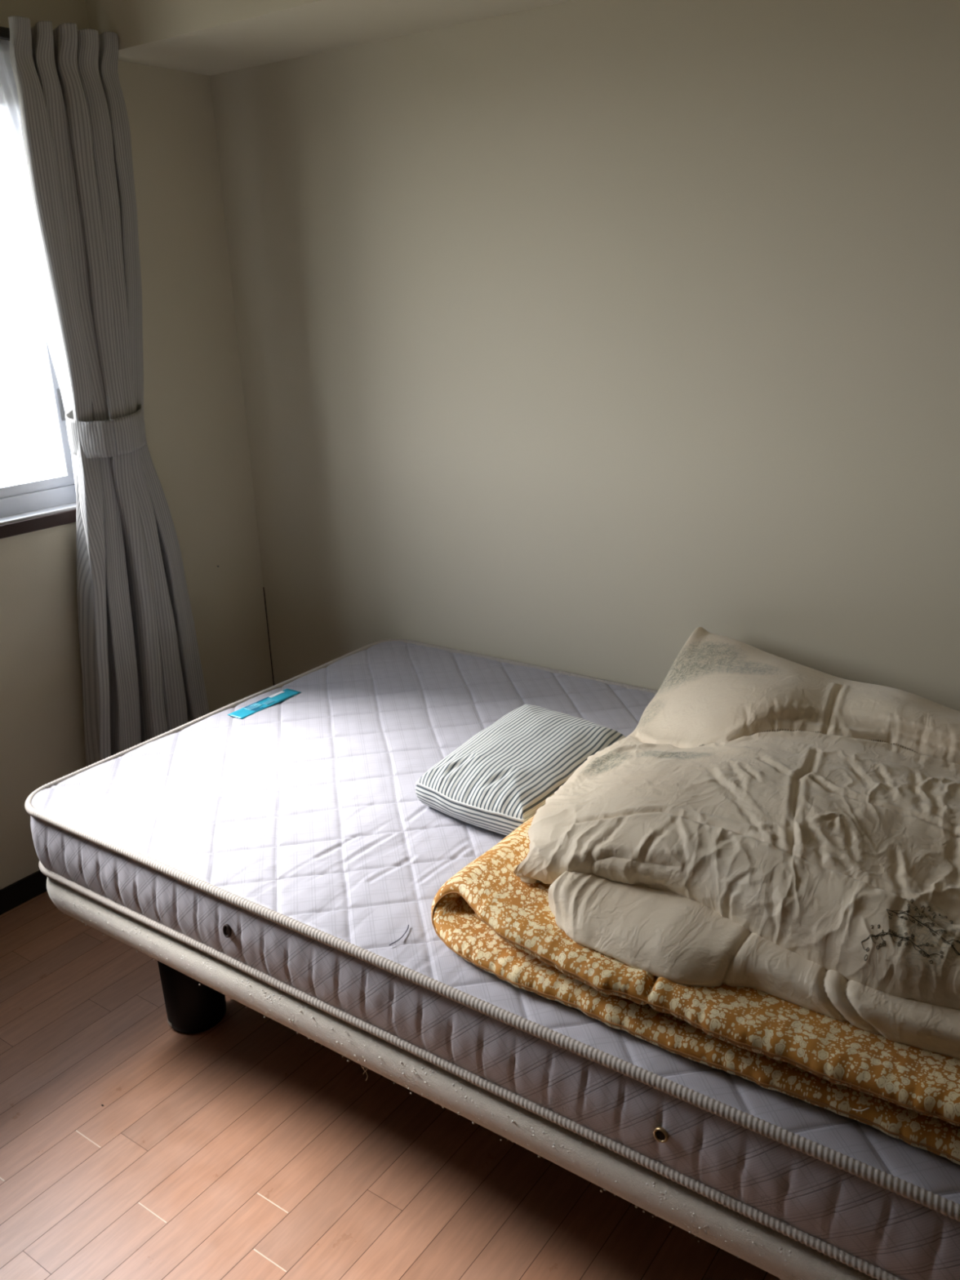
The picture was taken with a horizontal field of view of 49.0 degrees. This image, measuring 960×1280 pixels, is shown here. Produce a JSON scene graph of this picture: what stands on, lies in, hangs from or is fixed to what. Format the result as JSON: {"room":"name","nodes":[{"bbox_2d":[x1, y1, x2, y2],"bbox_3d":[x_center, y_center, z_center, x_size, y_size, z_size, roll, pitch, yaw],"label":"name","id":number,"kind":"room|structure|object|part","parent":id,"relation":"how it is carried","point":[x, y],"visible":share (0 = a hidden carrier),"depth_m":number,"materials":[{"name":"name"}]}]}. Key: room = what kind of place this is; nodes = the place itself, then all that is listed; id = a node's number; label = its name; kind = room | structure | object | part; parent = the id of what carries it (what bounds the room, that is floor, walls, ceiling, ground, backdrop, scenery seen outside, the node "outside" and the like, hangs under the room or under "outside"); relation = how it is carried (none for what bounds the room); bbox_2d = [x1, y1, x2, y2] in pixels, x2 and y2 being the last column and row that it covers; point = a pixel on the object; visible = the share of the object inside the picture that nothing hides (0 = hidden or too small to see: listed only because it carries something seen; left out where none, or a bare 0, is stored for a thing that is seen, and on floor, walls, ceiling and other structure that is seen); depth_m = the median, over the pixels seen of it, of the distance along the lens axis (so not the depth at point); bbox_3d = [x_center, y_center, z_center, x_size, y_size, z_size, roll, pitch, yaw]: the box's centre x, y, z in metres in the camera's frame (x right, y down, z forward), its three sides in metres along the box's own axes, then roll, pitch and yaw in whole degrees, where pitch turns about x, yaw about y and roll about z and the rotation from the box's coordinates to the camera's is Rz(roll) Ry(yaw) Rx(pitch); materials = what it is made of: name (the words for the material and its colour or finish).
{"room":"bedroom","nodes":[
{"label":"bedroom","id":0,"kind":"room"},
{"bbox_2d":[0,0,273,889],"bbox_3d":[-1.911,-0.152,1.617,0.140,2.460,4.000,11,23,34],"label":"wall","id":1,"kind":"structure","parent":0,"point":[194,414],"depth_m":2.83,"materials":[{"name":"beige paint"}]},
{"bbox_2d":[0,26,9,40],"bbox_3d":[-1.415,-1.182,1.888,0.037,0.050,1.706,11,23,34],"label":"rail","id":2,"kind":"object","parent":1,"relation":"attached to","point":[4,32],"visible":0.02,"depth_m":2.34,"materials":[{"name":"brown metal"}]},
{"bbox_2d":[0,40,77,495],"bbox_3d":[-1.038,-0.850,2.548,0.010,1.060,0.250,11,23,34],"label":"lace curtain","id":3,"kind":"object","parent":2,"relation":"hanging from","point":[12,153],"visible":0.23,"depth_m":2.46,"materials":[{"name":"white fabric"}]},
{"bbox_2d":[8,15,209,766],"bbox_3d":[-0.943,-0.486,2.645,0.128,1.882,0.401,11,23,34],"label":"curtain","id":4,"kind":"object","parent":2,"relation":"hanging from","point":[142,676],"visible":0.94,"depth_m":2.58,"materials":[{"name":"grey fabric"}]},
{"bbox_2d":[65,404,146,457],"bbox_3d":[-0.943,-0.548,2.642,0.169,0.155,0.206,11,23,34],"label":"tieback","id":5,"kind":"object","parent":4,"relation":"attached to","point":[117,437],"visible":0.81,"depth_m":2.58,"materials":[{"name":"grey fabric"}]},
{"bbox_2d":[0,870,47,915],"bbox_3d":[-1.810,0.956,1.948,0.008,0.064,4.000,11,23,34],"label":"baseboard","id":6,"kind":"structure","parent":1,"relation":"attached to","point":[33,885],"depth_m":2.75,"materials":[{"name":"black wood"}]},
{"bbox_2d":[0,272,76,517],"bbox_3d":[-1.445,-0.697,2.175,0.073,1.041,1.300,11,23,34],"label":"window frame","id":7,"kind":"structure","parent":1,"relation":"in","point":[47,492],"depth_m":2.68,"materials":[{"name":"white metal"}]},
{"bbox_3d":[-1.445,-0.697,2.175,0.073,1.041,1.300,11,23,34],"label":"frame","id":8,"kind":"part","parent":7,"relation":"part of","materials":[{"name":"white metal"}]},
{"bbox_3d":[-1.070,-0.602,2.694,0.006,0.080,0.012,11,23,34],"label":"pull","id":9,"kind":"part","parent":7,"relation":"part of","materials":[{"name":"grey plastic"}]},
{"bbox_2d":[0,508,76,538],"bbox_3d":[-1.350,-0.170,2.297,0.018,0.031,1.360,11,23,34],"label":"trim","id":10,"kind":"structure","parent":1,"relation":"attached to","point":[30,525],"depth_m":2.62,"materials":[{"name":"black wood"}]},
{"bbox_2d":[0,502,76,524],"bbox_3d":[-1.407,-0.185,2.335,0.139,0.035,1.300,11,23,34],"label":"trim","id":11,"kind":"structure","parent":1,"relation":"attached to","point":[24,516],"depth_m":2.64,"materials":[{"name":"grey metal"}]},
{"bbox_2d":[0,890,780,1279],"bbox_3d":[-0.303,1.299,0.936,3.700,0.040,4.000,11,23,34],"label":"floor","id":12,"kind":"structure","parent":0,"point":[246,1146],"depth_m":1.91,"materials":[{"name":"brown wood"}]},
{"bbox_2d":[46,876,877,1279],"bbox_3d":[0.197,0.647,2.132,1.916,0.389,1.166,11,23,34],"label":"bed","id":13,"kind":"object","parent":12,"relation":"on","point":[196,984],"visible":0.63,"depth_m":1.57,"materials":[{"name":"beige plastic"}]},
{"bbox_3d":[-0.623,0.683,2.258,0.133,0.288,0.133,11,23,34],"label":"leg","id":14,"kind":"part","parent":13,"relation":"part of","materials":[{"name":"black plastic"}]},
{"bbox_2d":[24,639,959,1279],"bbox_3d":[0.198,0.383,2.048,1.974,0.157,1.200,11,23,34],"label":"mattress","id":15,"kind":"object","parent":13,"relation":"on","point":[282,833],"visible":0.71,"depth_m":1.77,"materials":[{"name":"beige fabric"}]},
{"bbox_2d":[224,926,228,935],"bbox_3d":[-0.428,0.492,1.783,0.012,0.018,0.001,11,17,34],"label":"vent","id":16,"kind":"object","parent":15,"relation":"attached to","point":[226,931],"depth_m":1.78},
{"bbox_2d":[222,923,231,937],"bbox_3d":[-0.428,0.492,1.783,0.017,0.025,0.005,11,17,34],"label":"air vent","id":17,"kind":"object","parent":15,"relation":"attached to","point":[227,927],"depth_m":1.78,"materials":[{"name":"black metal"}]},
{"bbox_3d":[-0.548,0.161,2.547,0.025,0.001,0.040,11,23,34],"label":"printed panel","id":18,"kind":"part","parent":15,"relation":"part of","materials":[{"name":"teal"}]},
{"bbox_3d":[-0.516,0.152,2.570,0.018,0.001,0.026,11,23,34],"label":"printed panel","id":19,"kind":"part","parent":15,"relation":"part of","materials":[{"name":"teal"}]},
{"bbox_3d":[-0.506,0.135,2.620,0.011,0.001,0.048,11,23,34],"label":"printed panel","id":20,"kind":"part","parent":15,"relation":"part of","materials":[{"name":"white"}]},
{"bbox_2d":[415,704,625,835],"bbox_3d":[0.090,0.235,2.112,0.314,0.083,0.478,11,23,34],"label":"striped pillow","id":21,"kind":"object","parent":15,"relation":"on","point":[499,779],"visible":0.76,"depth_m":2.00,"materials":[{"name":"fabric"}]},
{"bbox_2d":[653,1126,668,1142],"bbox_3d":[0.230,0.628,1.335,0.020,0.020,0.005,11,17,34],"label":"air vent","id":22,"kind":"object","parent":15,"relation":"attached to","point":[660,1133],"depth_m":1.33,"materials":[{"name":"gold metal"}]},
{"bbox_2d":[431,815,959,1164],"bbox_3d":[0.436,0.417,1.552,0.966,0.086,0.622,11,23,34],"label":"blanket","id":23,"kind":"object","parent":15,"relation":"on","point":[502,924],"visible":0.52,"depth_m":1.33,"materials":[{"name":"fabric"}]},
{"bbox_2d":[513,626,959,1059],"bbox_3d":[0.579,0.263,1.751,0.922,0.222,1.073,11,23,34],"label":"duvet","id":24,"kind":"object","parent":15,"relation":"on","point":[785,829],"visible":1,"depth_m":1.48,"materials":[{"name":"beige fabric"}]},
{"bbox_2d":[209,0,959,711],"bbox_3d":[0.852,-0.429,2.131,3.980,2.460,0.140,11,23,34],"label":"wall","id":25,"kind":"structure","parent":0,"point":[583,337],"depth_m":2.36,"materials":[{"name":"beige paint"}]},
{"bbox_2d":[262,586,274,685],"bbox_3d":[-0.670,-0.004,3.345,0.002,0.340,0.002,11,23,34],"label":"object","id":26,"kind":"structure","parent":25,"relation":"attached to","point":[263,587],"depth_m":3.34,"materials":[{"name":"black"}]},
{"bbox_2d":[85,0,573,75],"bbox_3d":[0.669,-1.347,1.602,3.700,0.370,0.365,11,23,34],"label":"ceiling","id":27,"kind":"structure","parent":25,"relation":"attached to","point":[209,37],"depth_m":2.38,"materials":[{"name":"beige paint"}]}
]}

